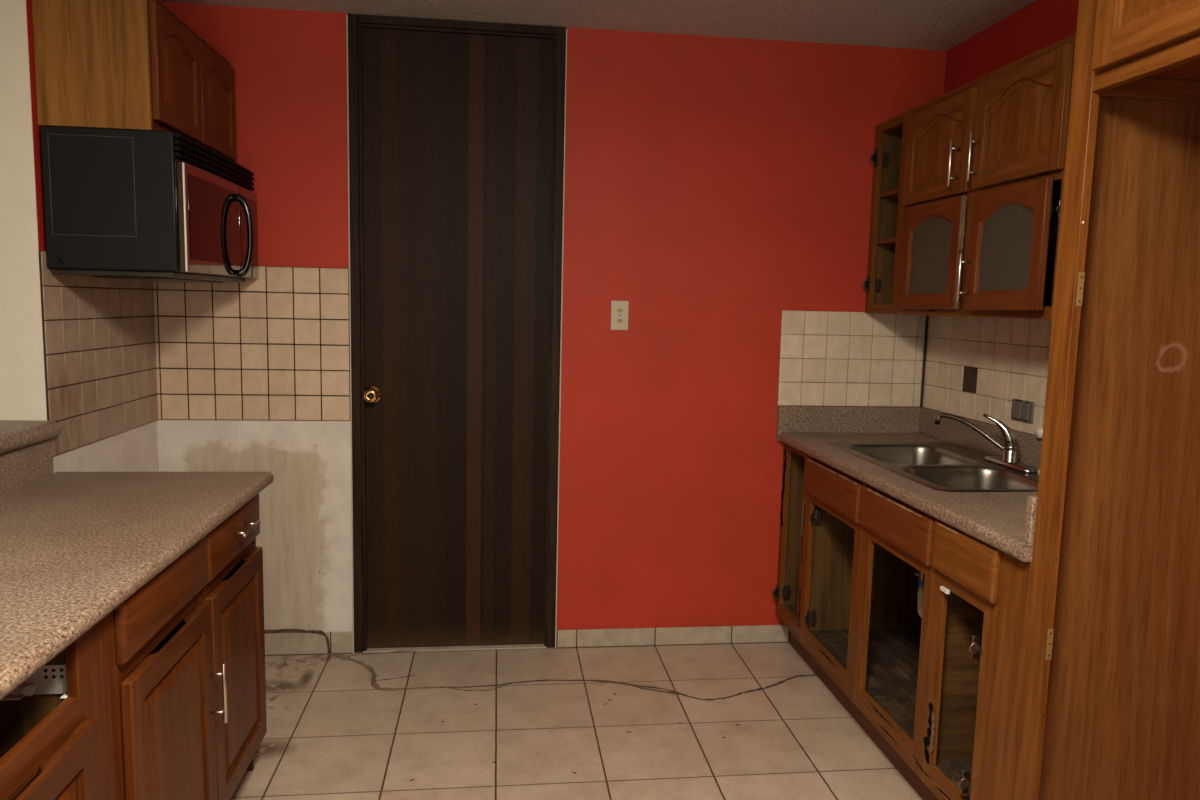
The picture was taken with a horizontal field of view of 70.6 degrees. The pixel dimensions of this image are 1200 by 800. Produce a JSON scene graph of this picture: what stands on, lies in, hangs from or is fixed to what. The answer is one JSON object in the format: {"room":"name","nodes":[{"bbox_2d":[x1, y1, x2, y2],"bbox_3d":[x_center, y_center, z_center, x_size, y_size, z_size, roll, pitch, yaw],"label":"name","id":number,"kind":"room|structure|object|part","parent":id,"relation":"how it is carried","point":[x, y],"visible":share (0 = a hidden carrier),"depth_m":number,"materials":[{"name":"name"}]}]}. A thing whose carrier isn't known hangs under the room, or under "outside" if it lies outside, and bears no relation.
{"room":"kitchen","nodes":[
{"label":"kitchen","id":0,"kind":"room"},
{"bbox_2d":[0,0,158,472],"bbox_3d":[-3.093,-0.195,2.792,2.824,2.544,0.952,1,7,-7],"label":"wall","id":1,"kind":"structure","parent":0,"point":[22,371],"depth_m":2.46,"materials":[{"name":"beige paint"}]},
{"bbox_2d":[39,251,157,455],"bbox_3d":[-1.678,-0.178,2.888,0.008,0.606,0.802,1,7,-7],"label":"tile backsplash","id":2,"kind":"structure","parent":1,"relation":"attached to","point":[99,333],"depth_m":2.80,"materials":[{"name":"tile"}]},
{"bbox_2d":[32,0,236,160],"bbox_3d":[-1.497,-1.136,2.816,0.329,0.600,0.779,1,7,-7],"label":"upper cabinet","id":3,"kind":"object","parent":1,"relation":"attached to","point":[104,64],"visible":0.91,"depth_m":2.46,"materials":[{"name":"brown wood"}]},
{"bbox_3d":[-1.462,-1.092,2.437,0.308,0.600,0.014,1,7,-7],"label":"panel","id":4,"kind":"part","parent":3,"relation":"part of","materials":[{"name":"brown wood"}]},
{"bbox_2d":[40,126,258,282],"bbox_3d":[-1.437,-0.619,2.873,0.455,0.428,0.782,1,7,-7],"label":"microwave oven","id":5,"kind":"object","parent":3,"relation":"attached to","point":[164,206],"visible":1,"depth_m":2.50,"materials":[{"name":"black plastic"}]},
{"bbox_3d":[-1.269,-0.573,2.771,0.030,0.320,0.501,1,7,-7],"label":"oven door","id":6,"kind":"part","parent":5,"relation":"part of","materials":[{"name":"black glass"}]},
{"bbox_3d":[-1.251,-0.577,2.986,0.057,0.291,0.028,1,7,-7],"label":"handle","id":7,"kind":"part","parent":5,"relation":"part of","materials":[{"name":"black plastic"}]},
{"bbox_3d":[-1.315,-0.618,3.153,0.029,0.320,0.258,1,7,-7],"label":"control panel","id":8,"kind":"part","parent":5,"relation":"part of","materials":[{"name":"silver metal"}]},
{"bbox_3d":[-1.341,-1.188,2.644,0.020,0.040,0.328,1,7,-7],"label":"frame rail","id":9,"kind":"part","parent":3,"relation":"part of","materials":[{"name":"brown wood"}]},
{"bbox_3d":[-1.350,-0.838,2.684,0.020,0.045,0.328,1,7,-7],"label":"frame rail","id":10,"kind":"part","parent":3,"relation":"part of","materials":[{"name":"brown wood"}]},
{"bbox_3d":[-1.324,-1.012,2.657,0.020,0.335,0.372,1,7,-7],"label":"cabinet door","id":11,"kind":"part","parent":3,"relation":"part of","materials":[{"name":"brown wood"}]},
{"bbox_3d":[-1.323,-1.015,2.657,0.015,0.257,0.284,1,7,-7],"label":"raised panel","id":12,"kind":"part","parent":3,"relation":"part of","materials":[{"name":"brown wood"}]},
{"bbox_3d":[-1.385,-1.230,3.009,0.020,0.040,0.340,1,7,-7],"label":"frame rail","id":13,"kind":"part","parent":3,"relation":"part of","materials":[{"name":"brown wood"}]},
{"bbox_3d":[-1.369,-1.056,3.033,0.020,0.335,0.362,1,7,-7],"label":"cabinet door","id":14,"kind":"part","parent":3,"relation":"part of","materials":[{"name":"brown wood"}]},
{"bbox_3d":[-1.368,-1.059,3.033,0.015,0.257,0.274,1,7,-7],"label":"raised panel","id":15,"kind":"part","parent":3,"relation":"part of","materials":[{"name":"brown wood"}]},
{"bbox_2d":[157,2,945,646],"bbox_3d":[-0.168,-0.213,3.552,3.169,2.544,0.140,1,7,-7],"label":"wall","id":16,"kind":"structure","parent":0,"point":[716,187],"depth_m":3.49,"materials":[{"name":"paint"}]},
{"bbox_2d":[153,266,349,420],"bbox_3d":[-1.364,-0.221,3.332,0.737,0.606,0.008,1,7,-7],"label":"tile backsplash","id":17,"kind":"structure","parent":16,"relation":"attached to","point":[275,345],"depth_m":3.33,"materials":[{"name":"tile"}]},
{"bbox_2d":[264,629,330,652],"bbox_3d":[-1.296,0.990,3.473,0.377,0.107,0.014,1,7,-7],"label":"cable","id":18,"kind":"object","parent":16,"relation":"attached to","point":[278,630],"visible":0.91,"depth_m":3.48,"materials":[{"name":"black rubber"}]},
{"bbox_2d":[265,631,352,654],"bbox_3d":[-1.391,1.001,3.471,0.742,0.092,0.011,1,7,-7],"label":"baseboard","id":19,"kind":"structure","parent":16,"relation":"attached to","point":[306,642],"depth_m":3.49,"materials":[{"name":"tile"}]},
{"bbox_2d":[346,15,353,652],"bbox_3d":[-0.994,-0.209,3.379,0.005,2.535,0.008,1,7,-7],"label":"trim","id":20,"kind":"structure","parent":16,"relation":"attached to","point":[346,15],"depth_m":3.36,"materials":[{"name":"black wood"}]},
{"bbox_2d":[348,14,565,652],"bbox_3d":[-0.580,-0.210,3.452,0.834,2.541,0.130,1,7,-7],"label":"door","id":21,"kind":"structure","parent":16,"relation":"in","point":[456,128],"depth_m":3.44,"materials":[{"name":"dark striped wood veneer"},{"name":"brass"}]},
{"bbox_3d":[-0.916,-0.019,3.402,0.074,0.074,0.067,1,7,-7],"label":"knob","id":22,"kind":"part","parent":21,"relation":"part of","materials":[{"name":"gold metal"}]},
{"bbox_2d":[555,29,566,647],"bbox_3d":[-0.160,-0.201,3.480,0.005,2.535,0.008,1,7,-7],"label":"trim","id":23,"kind":"structure","parent":16,"relation":"attached to","point":[566,29],"depth_m":3.47,"materials":[{"name":"black wood"}]},
{"bbox_2d":[611,301,628,329],"bbox_3d":[0.081,-0.348,3.490,0.072,0.120,0.009,1,7,-7],"label":"duplex outlet","id":24,"kind":"object","parent":16,"relation":"attached to","point":[619,309],"visible":1,"depth_m":3.49,"materials":[{"name":"beige plastic"}]},
{"bbox_2d":[616,307,623,313],"bbox_3d":[0.082,-0.369,3.486,0.034,0.027,0.004,1,7,-7],"label":"receptacle","id":25,"kind":"object","parent":24,"relation":"attached to","point":[619,310],"depth_m":3.48,"materials":[{"name":"brown plastic"}]},
{"bbox_2d":[616,317,623,323],"bbox_3d":[0.081,-0.326,3.491,0.034,0.027,0.004,1,7,-7],"label":"receptacle","id":26,"kind":"object","parent":24,"relation":"attached to","point":[619,320],"depth_m":3.49,"materials":[{"name":"brown plastic"}]},
{"bbox_2d":[557,625,788,647],"bbox_3d":[0.324,1.025,3.679,1.024,0.078,0.011,1,7,-7],"label":"baseboard","id":27,"kind":"structure","parent":16,"relation":"attached to","point":[752,633],"depth_m":3.67,"materials":[{"name":"tile"}]},
{"bbox_2d":[777,310,925,406],"bbox_3d":[1.084,-0.174,3.631,0.649,0.403,0.008,1,7,-7],"label":"tile backsplash","id":28,"kind":"structure","parent":16,"relation":"attached to","point":[827,358],"depth_m":3.63,"materials":[{"name":"beige tile"}]},
{"bbox_2d":[920,315,927,406],"bbox_3d":[1.400,-0.171,3.661,0.011,0.400,0.010,-2,7,-29],"label":"trim","id":29,"kind":"structure","parent":16,"relation":"attached to","point":[925,341],"depth_m":3.66,"materials":[{"name":"black"}]},
{"bbox_2d":[231,641,922,799],"bbox_3d":[-1.156,1.446,0.287,6.300,0.060,6.750,1,7,-7],"label":"floor","id":30,"kind":"structure","parent":0,"point":[331,734],"depth_m":2.93,"materials":[{"name":"tile"}]},
{"bbox_2d":[0,622,106,799],"bbox_3d":[-1.161,0.876,1.117,0.623,0.884,0.920,1,7,-7],"label":"base cabinet","id":31,"kind":"object","parent":30,"relation":"on","point":[52,743],"visible":0.81,"depth_m":1.47,"materials":[{"name":"brown wood"}]},
{"bbox_3d":[-1.227,0.502,1.442,0.458,0.022,0.024,1,7,-7],"label":"slide rail","id":32,"kind":"part","parent":31,"relation":"part of","materials":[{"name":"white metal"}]},
{"bbox_3d":[-1.230,0.827,1.532,0.576,0.884,0.072,1,7,-7],"label":"panel","id":33,"kind":"part","parent":31,"relation":"part of","materials":[{"name":"brown wood"}]},
{"bbox_3d":[-0.887,0.583,1.192,0.020,0.062,0.592,1,7,-7],"label":"frame rail","id":34,"kind":"part","parent":31,"relation":"part of","materials":[{"name":"brown wood"}]},
{"bbox_3d":[-0.874,0.892,1.249,0.022,0.592,0.600,1,7,-7],"label":"cabinet door","id":35,"kind":"part","parent":31,"relation":"part of","materials":[{"name":"brown wood"}]},
{"bbox_3d":[-0.874,0.892,1.249,0.017,0.480,0.488,1,7,-7],"label":"raised panel","id":36,"kind":"part","parent":31,"relation":"part of","materials":[{"name":"brown wood"}]},
{"bbox_2d":[99,494,266,799],"bbox_3d":[-1.256,0.765,2.070,0.660,0.884,1.008,1,7,-7],"label":"base cabinet","id":37,"kind":"object","parent":30,"relation":"on","point":[183,656],"visible":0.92,"depth_m":1.98,"materials":[{"name":"brown wood"}]},
{"bbox_2d":[0,439,273,700],"bbox_3d":[-1.205,0.306,1.565,0.640,0.144,2.065,1,7,-7],"label":"countertop","id":38,"kind":"structure","parent":37,"relation":"on","point":[75,546],"depth_m":1.90,"materials":[{"name":"beige stone"}]},
{"bbox_3d":[-0.967,0.501,1.866,0.020,0.045,0.438,1,7,-7],"label":"frame rail","id":39,"kind":"part","parent":37,"relation":"part of","materials":[{"name":"brown wood"}]},
{"bbox_3d":[-0.944,0.418,1.853,0.021,0.128,0.470,1,7,-7],"label":"drawer","id":40,"kind":"part","parent":37,"relation":"part of","materials":[{"name":"brown wood"}]},
{"bbox_3d":[-0.953,0.815,1.905,0.022,0.592,0.466,1,7,-7],"label":"cabinet door","id":41,"kind":"part","parent":37,"relation":"part of","materials":[{"name":"brown wood"}]},
{"bbox_3d":[-0.953,0.816,1.905,0.017,0.480,0.354,1,7,-7],"label":"raised panel","id":42,"kind":"part","parent":37,"relation":"part of","materials":[{"name":"brown wood"}]},
{"bbox_3d":[-1.353,0.708,2.554,0.576,0.884,0.016,1,7,-7],"label":"panel","id":43,"kind":"part","parent":37,"relation":"part of","materials":[{"name":"brown wood"}]},
{"bbox_3d":[-0.948,0.679,2.101,0.032,0.007,0.008,1,7,-7],"label":"handle post","id":44,"kind":"part","parent":37,"relation":"part of","materials":[{"name":"silver metal"}]},
{"bbox_3d":[-0.950,0.777,2.112,0.032,0.007,0.008,1,7,-7],"label":"handle post","id":45,"kind":"part","parent":37,"relation":"part of","materials":[{"name":"silver metal"}]},
{"bbox_3d":[-0.933,0.728,2.108,0.011,0.155,0.011,1,7,-7],"label":"pull handle","id":46,"kind":"part","parent":37,"relation":"part of","materials":[{"name":"silver metal"}]},
{"bbox_3d":[-1.022,0.448,2.322,0.020,0.045,0.413,1,7,-7],"label":"frame rail","id":47,"kind":"part","parent":37,"relation":"part of","materials":[{"name":"brown wood"}]},
{"bbox_3d":[-0.999,0.364,2.318,0.021,0.130,0.444,1,7,-7],"label":"drawer","id":48,"kind":"part","parent":37,"relation":"part of","materials":[{"name":"brown wood"}]},
{"bbox_3d":[-1.008,0.761,2.368,0.022,0.592,0.452,1,7,-7],"label":"cabinet door","id":49,"kind":"part","parent":37,"relation":"part of","materials":[{"name":"brown wood"}]},
{"bbox_3d":[-1.008,0.761,2.368,0.017,0.480,0.340,1,7,-7],"label":"raised panel","id":50,"kind":"part","parent":37,"relation":"part of","materials":[{"name":"brown wood"}]},
{"bbox_3d":[-0.958,0.353,2.332,0.011,0.011,0.150,1,7,-7],"label":"pull handle","id":51,"kind":"part","parent":37,"relation":"part of","materials":[{"name":"silver metal"}]},
{"bbox_2d":[327,651,815,700],"bbox_3d":[-0.129,1.088,3.367,1.997,0.008,0.385,1,7,1],"label":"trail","id":52,"kind":"object","parent":30,"relation":"on","point":[374,684],"visible":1,"depth_m":3.27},
{"bbox_2d":[410,693,739,780],"bbox_3d":[-0.047,1.146,2.869,1.030,0.002,0.706,2,7,9],"label":"crumbs","id":53,"kind":"object","parent":30,"relation":"on","point":[615,693],"visible":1,"depth_m":2.96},
{"bbox_2d":[772,443,1031,799],"bbox_3d":[1.164,0.721,2.878,0.653,0.899,1.712,1,7,-7],"label":"base cabinet","id":54,"kind":"object","parent":30,"relation":"on","point":[850,553],"visible":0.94,"depth_m":2.62,"materials":[{"name":"brown wood"}]},
{"bbox_2d":[772,586,779,599],"bbox_3d":[0.756,0.830,3.652,0.031,0.062,0.009,1,7,-7],"label":"hinge","id":55,"kind":"object","parent":54,"relation":"on","point":[776,592],"depth_m":3.65,"materials":[{"name":"black metal"}]},
{"bbox_3d":[0.799,0.929,3.572,0.020,0.065,0.212,1,7,-7],"label":"frame rail","id":56,"kind":"part","parent":54,"relation":"part of","materials":[{"name":"brown wood"}]},
{"bbox_3d":[1.089,0.538,3.708,0.582,0.722,0.014,1,7,-7],"label":"panel","id":57,"kind":"part","parent":54,"relation":"part of","materials":[{"name":"brown wood"}]},
{"bbox_3d":[0.816,0.206,3.490,0.020,0.026,0.212,1,7,-7],"label":"frame rail","id":58,"kind":"part","parent":54,"relation":"part of","materials":[{"name":"brown wood"}]},
{"bbox_2d":[809,509,814,524],"bbox_3d":[0.829,0.458,3.316,0.018,0.062,0.007,1,7,-7],"label":"hinge","id":59,"kind":"object","parent":54,"relation":"on","point":[811,511],"depth_m":3.31,"materials":[{"name":"black metal"}]},
{"bbox_3d":[0.846,0.975,3.180,0.020,0.065,0.418,1,7,-7],"label":"frame rail","id":60,"kind":"part","parent":54,"relation":"part of","materials":[{"name":"brown wood"}]},
{"bbox_3d":[0.836,0.321,3.086,0.008,0.138,0.484,1,7,-7],"label":"drawer","id":61,"kind":"part","parent":54,"relation":"part of","materials":[{"name":"brown wood"}]},
{"bbox_3d":[0.861,0.330,3.106,0.020,0.183,0.418,1,7,-7],"label":"frame rail","id":62,"kind":"part","parent":54,"relation":"part of","materials":[{"name":"brown wood"}]},
{"bbox_3d":[0.846,0.321,3.087,0.012,0.138,0.484,1,7,-7],"label":"drawer","id":63,"kind":"part","parent":54,"relation":"part of","materials":[{"name":"brown wood"}]},
{"bbox_3d":[0.906,1.033,2.678,0.020,0.065,0.369,1,7,-7],"label":"frame rail","id":64,"kind":"part","parent":54,"relation":"part of","materials":[{"name":"brown wood"}]},
{"bbox_3d":[0.895,0.375,2.600,0.008,0.136,0.455,1,7,-7],"label":"drawer","id":65,"kind":"part","parent":54,"relation":"part of","materials":[{"name":"brown wood"}]},
{"bbox_3d":[0.921,0.388,2.605,0.020,0.183,0.369,1,7,-7],"label":"frame rail","id":66,"kind":"part","parent":54,"relation":"part of","materials":[{"name":"brown wood"}]},
{"bbox_2d":[831,629,968,792],"bbox_3d":[1.087,0.982,2.982,0.421,0.003,1.512,1,7,-7],"label":"debris","id":67,"kind":"object","parent":54,"relation":"on","point":[899,629],"visible":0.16,"depth_m":2.84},
{"bbox_3d":[0.905,0.375,2.601,0.012,0.136,0.455,1,7,-7],"label":"drawer","id":68,"kind":"part","parent":54,"relation":"part of","materials":[{"name":"brown wood"}]},
{"bbox_2d":[776,406,1041,561],"bbox_3d":[1.180,0.201,2.820,0.653,0.150,1.714,1,7,-7],"label":"countertop","id":69,"kind":"structure","parent":54,"relation":"on","point":[1004,521],"depth_m":2.98,"materials":[{"name":"beige stone"}]},
{"bbox_2d":[829,442,1038,491],"bbox_3d":[1.192,0.306,2.953,0.510,0.178,0.877,1,7,-7],"label":"double sink","id":70,"kind":"object","parent":69,"relation":"in","point":[945,467],"visible":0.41,"depth_m":2.89,"materials":[{"name":"metal"}]},
{"bbox_2d":[915,571,924,616],"bbox_3d":[1.112,0.575,2.893,0.075,0.342,0.034,7,9,41],"label":"supply hose","id":71,"kind":"object","parent":70,"relation":"hanging from","point":[920,575],"visible":0.46,"depth_m":2.90,"materials":[{"name":"grey plastic"}]},
{"bbox_2d":[934,413,1037,472],"bbox_3d":[1.374,0.132,2.968,0.139,0.174,0.388,-3,8,-31],"label":"kitchen faucet","id":72,"kind":"object","parent":69,"relation":"on","point":[1010,449],"visible":1,"depth_m":2.91,"materials":[{"name":"silver metal"}]},
{"bbox_3d":[1.318,0.118,3.001,0.021,0.119,0.277,-5,9,-43],"label":"spout","id":73,"kind":"part","parent":72,"relation":"part of","materials":[{"name":"silver metal"}]},
{"bbox_3d":[1.382,0.105,2.923,0.119,0.110,0.046,6,8,36],"label":"lever","id":74,"kind":"part","parent":72,"relation":"part of","materials":[{"name":"silver metal"}]},
{"bbox_3d":[1.409,0.218,2.914,0.058,0.016,0.260,1,7,-7],"label":"plate","id":75,"kind":"part","parent":72,"relation":"part of","materials":[{"name":"silver metal"}]},
{"bbox_3d":[0.951,1.077,2.299,0.020,0.065,0.203,1,7,-7],"label":"frame rail","id":76,"kind":"part","parent":54,"relation":"part of","materials":[{"name":"brown wood"}]},
{"bbox_3d":[0.967,0.433,2.226,0.020,0.183,0.203,1,7,-7],"label":"frame rail","id":77,"kind":"part","parent":54,"relation":"part of","materials":[{"name":"brown wood"}]},
{"bbox_2d":[958,771,969,793],"bbox_3d":[0.946,0.995,2.203,0.031,0.062,0.011,1,7,-7],"label":"hinge","id":78,"kind":"object","parent":54,"relation":"on","point":[963,782],"depth_m":2.20,"materials":[{"name":"silver metal"}]},
{"bbox_3d":[0.942,0.415,2.209,0.008,0.135,0.292,1,7,-7],"label":"drawer","id":79,"kind":"part","parent":54,"relation":"part of","materials":[{"name":"brown wood"}]},
{"bbox_3d":[0.952,0.415,2.210,0.012,0.135,0.292,1,7,-7],"label":"drawer","id":80,"kind":"part","parent":54,"relation":"part of","materials":[{"name":"brown wood"}]},
{"bbox_3d":[0.961,0.996,2.194,0.016,0.014,0.034,1,7,-7],"label":"hinge arm","id":81,"kind":"part","parent":54,"relation":"part of","materials":[{"name":"silver metal"}]},
{"bbox_2d":[968,636,980,658],"bbox_3d":[0.955,0.632,2.162,0.031,0.062,0.011,1,7,-7],"label":"hinge","id":82,"kind":"object","parent":54,"relation":"on","point":[974,647],"depth_m":2.16,"materials":[{"name":"silver metal"}]},
{"bbox_3d":[0.969,0.634,2.153,0.016,0.014,0.034,1,7,-7],"label":"hinge arm","id":83,"kind":"part","parent":54,"relation":"part of","materials":[{"name":"silver metal"}]},
{"bbox_2d":[1012,0,1199,799],"bbox_3d":[1.355,0.063,1.446,0.639,2.540,1.002,1,7,-7],"label":"tall cabinet","id":84,"kind":"object","parent":30,"relation":"on","point":[1110,700],"visible":1,"depth_m":1.91,"materials":[{"name":"brown wood"}]},
{"bbox_3d":[1.085,-0.619,1.330,0.020,0.059,0.875,1,7,-7],"label":"frame rail","id":85,"kind":"part","parent":84,"relation":"part of","materials":[{"name":"brown wood"}]},
{"bbox_3d":[1.046,-0.913,1.503,0.020,0.530,0.415,1,7,-7],"label":"cabinet door","id":86,"kind":"part","parent":84,"relation":"part of","materials":[{"name":"brown wood"}]},
{"bbox_3d":[1.045,-0.917,1.503,0.015,0.421,0.307,1,7,-7],"label":"raised panel","id":87,"kind":"part","parent":84,"relation":"part of","materials":[{"name":"brown wood"}]},
{"bbox_2d":[159,0,1036,50],"bbox_3d":[-1.095,-1.140,-0.008,6.300,0.060,6.750,1,7,-7],"label":"ceiling","id":88,"kind":"structure","parent":0,"point":[942,25],"depth_m":3.17,"materials":[{"name":"white paint"}]},
{"bbox_2d":[804,611,808,625],"bbox_3d":[0.819,0.865,3.362,0.018,0.062,0.007,1,7,-7],"label":"hinge","id":89,"kind":"object","parent":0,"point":[806,613],"depth_m":3.36,"materials":[{"name":"black metal"}]},
{"bbox_2d":[923,0,1078,434],"bbox_3d":[1.848,0.177,0.544,0.120,2.544,6.640,1,7,-7],"label":"wall","id":90,"kind":"structure","parent":0,"point":[1040,24],"depth_m":3.08,"materials":[{"name":"red paint"}]},
{"bbox_2d":[862,33,1075,319],"bbox_3d":[1.347,-0.655,2.740,0.353,0.776,1.713,1,7,-7],"label":"upper cabinet","id":91,"kind":"object","parent":90,"relation":"attached to","point":[968,181],"visible":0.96,"depth_m":2.75,"materials":[{"name":"brown wood"}]},
{"bbox_2d":[862,277,870,291],"bbox_3d":[1.115,-0.484,3.552,0.031,0.062,0.010,1,7,-7],"label":"hinge","id":92,"kind":"object","parent":91,"relation":"on","point":[866,284],"depth_m":3.55,"materials":[{"name":"black metal"}]},
{"bbox_2d":[870,150,877,165],"bbox_3d":[1.128,-0.995,3.492,0.031,0.062,0.010,1,7,-7],"label":"hinge","id":93,"kind":"object","parent":91,"relation":"on","point":[873,158],"depth_m":3.49,"materials":[{"name":"black metal"}]},
{"bbox_3d":[1.156,-0.371,3.472,0.020,0.037,0.205,1,7,-7],"label":"frame rail","id":94,"kind":"part","parent":91,"relation":"part of","materials":[{"name":"brown wood"}]},
{"bbox_2d":[877,237,895,244],"bbox_3d":[1.300,-0.645,3.446,0.252,0.016,0.280,1,7,-7],"label":"shelf","id":95,"kind":"object","parent":91,"relation":"attached to","point":[880,240],"depth_m":3.51,"materials":[{"name":"brown wood"}]},
{"bbox_3d":[1.290,-0.756,3.582,0.266,0.770,0.015,1,7,-7],"label":"panel","id":96,"kind":"part","parent":91,"relation":"part of","materials":[{"name":"brown wood"}]},
{"bbox_2d":[880,188,898,198],"bbox_3d":[1.305,-0.836,3.425,0.252,0.016,0.280,1,7,-7],"label":"shelf","id":97,"kind":"object","parent":91,"relation":"attached to","point":[884,193],"depth_m":3.50,"materials":[{"name":"brown wood"}]},
{"bbox_3d":[1.173,-1.107,3.388,0.020,0.034,0.205,1,7,-7],"label":"frame rail","id":98,"kind":"part","parent":91,"relation":"part of","materials":[{"name":"brown wood"}]},
{"bbox_3d":[1.190,-0.519,3.050,0.004,0.271,0.284,1,7,-7],"label":"glass pane","id":99,"kind":"part","parent":91,"relation":"part of","materials":[{"name":"grey glass"}]},
{"bbox_3d":[1.204,-0.325,3.075,0.020,0.037,0.410,1,7,-7],"label":"frame rail","id":100,"kind":"part","parent":91,"relation":"part of","materials":[{"name":"brown wood"}]},
{"bbox_3d":[1.187,-0.518,3.050,0.020,0.380,0.405,1,7,-7],"label":"cabinet door","id":101,"kind":"part","parent":91,"relation":"part of","materials":[{"name":"brown wood"}]},
{"bbox_3d":[1.196,-0.885,3.005,0.015,0.249,0.351,1,7,-7],"label":"raised panel","id":102,"kind":"part","parent":91,"relation":"part of","materials":[{"name":"brown wood"}]},
{"bbox_3d":[1.212,-0.711,3.031,0.020,0.035,0.410,1,7,-7],"label":"frame rail","id":103,"kind":"part","parent":91,"relation":"part of","materials":[{"name":"brown wood"}]},
{"bbox_3d":[1.196,-0.881,3.005,0.020,0.333,0.447,1,7,-7],"label":"cabinet door","id":104,"kind":"part","parent":91,"relation":"part of","materials":[{"name":"brown wood"}]},
{"bbox_3d":[1.221,-1.061,2.991,0.020,0.034,0.410,1,7,-7],"label":"frame rail","id":105,"kind":"part","parent":91,"relation":"part of","materials":[{"name":"brown wood"}]},
{"bbox_3d":[1.173,-0.794,2.842,0.011,0.152,0.011,1,7,-7],"label":"pull handle","id":106,"kind":"part","parent":91,"relation":"part of","materials":[{"name":"silver metal"}]},
{"bbox_3d":[1.170,-0.399,2.760,0.011,0.155,0.011,1,7,-7],"label":"pull handle","id":107,"kind":"part","parent":91,"relation":"part of","materials":[{"name":"silver metal"}]},
{"bbox_3d":[1.187,-0.781,2.723,0.011,0.152,0.011,1,7,-7],"label":"pull handle","id":108,"kind":"part","parent":91,"relation":"part of","materials":[{"name":"silver metal"}]},
{"bbox_3d":[1.234,-0.461,2.576,0.004,0.259,0.289,1,7,-4],"label":"glass pane","id":109,"kind":"part","parent":91,"relation":"part of","materials":[{"name":"grey glass"}]},
{"bbox_3d":[1.231,-0.457,2.577,0.020,0.373,0.408,1,7,-4],"label":"cabinet door","id":110,"kind":"part","parent":91,"relation":"part of","materials":[{"name":"brown wood"}]},
{"bbox_3d":[1.261,-0.269,2.596,0.020,0.037,0.400,1,7,-7],"label":"frame rail","id":111,"kind":"part","parent":91,"relation":"part of","materials":[{"name":"brown wood"}]},
{"bbox_2d":[966,180,1061,213],"bbox_3d":[1.412,-0.653,2.599,0.234,0.016,1.388,1,7,-7],"label":"shelf","id":112,"kind":"object","parent":91,"relation":"attached to","point":[1056,192],"depth_m":2.67,"materials":[{"name":"brown wood"}]},
{"bbox_3d":[1.251,-0.833,2.541,0.015,0.249,0.338,1,7,-7],"label":"raised panel","id":113,"kind":"part","parent":91,"relation":"part of","materials":[{"name":"brown wood"}]},
{"bbox_3d":[1.270,-0.655,2.552,0.020,0.035,0.400,1,7,-7],"label":"frame rail","id":114,"kind":"part","parent":91,"relation":"part of","materials":[{"name":"brown wood"}]},
{"bbox_3d":[1.252,-0.829,2.541,0.020,0.333,0.440,1,7,-7],"label":"cabinet door","id":115,"kind":"part","parent":91,"relation":"part of","materials":[{"name":"brown wood"}]},
{"bbox_3d":[1.278,-1.005,2.513,0.020,0.034,0.400,1,7,-7],"label":"frame rail","id":116,"kind":"part","parent":91,"relation":"part of","materials":[{"name":"brown wood"}]},
{"bbox_3d":[1.517,-0.658,2.760,0.012,0.736,1.682,1,7,-7],"label":"panel","id":117,"kind":"part","parent":91,"relation":"part of","materials":[{"name":"brown wood"}]},
{"bbox_3d":[1.289,-0.540,2.404,0.008,0.014,0.034,1,7,-7],"label":"hinge arm","id":118,"kind":"part","parent":91,"relation":"part of","materials":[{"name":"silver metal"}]},
{"bbox_2d":[923,315,1051,434],"bbox_3d":[1.510,-0.072,2.821,0.008,0.405,1.704,1,7,-7],"label":"tile backsplash","id":119,"kind":"structure","parent":90,"relation":"attached to","point":[975,366],"depth_m":3.20,"materials":[{"name":"beige tile"}]},
{"bbox_2d":[1011,398,1033,422],"bbox_3d":[1.477,0.038,2.974,0.018,0.074,0.120,1,7,-7],"label":"outlet cover","id":120,"kind":"object","parent":119,"relation":"attached to","point":[1021,410],"visible":1,"depth_m":2.96,"materials":[{"name":"plastic"}]},
{"bbox_3d":[1.471,0.035,2.993,0.011,0.061,0.052,1,7,-7],"label":"flip lid","id":121,"kind":"part","parent":120,"relation":"part of","materials":[{"name":"grey plastic"}]},
{"bbox_3d":[1.478,0.041,2.945,0.008,0.061,0.038,1,7,-7],"label":"flip lid","id":122,"kind":"part","parent":120,"relation":"part of","materials":[{"name":"grey plastic"}]},
{"bbox_2d":[1035,427,1042,437],"bbox_3d":[1.481,0.109,2.832,0.045,0.037,0.036,-1,7,-18],"label":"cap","id":123,"kind":"object","parent":119,"relation":"attached to","point":[1038,432],"visible":0.55,"depth_m":2.82,"materials":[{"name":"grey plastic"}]},
{"bbox_3d":[-1.399,0.946,-0.188,0.126,1.030,5.587,1,7,-7],"label":"wall partition","id":124,"kind":"structure","parent":0,"visible":0},
{"bbox_2d":[0,420,60,453],"bbox_3d":[-1.687,0.205,1.465,0.424,0.052,2.086,1,7,-7],"label":"bar ledge","id":125,"kind":"object","parent":124,"relation":"on","point":[14,434],"visible":1,"depth_m":2.38,"materials":[{"name":"stone"}]}
]}

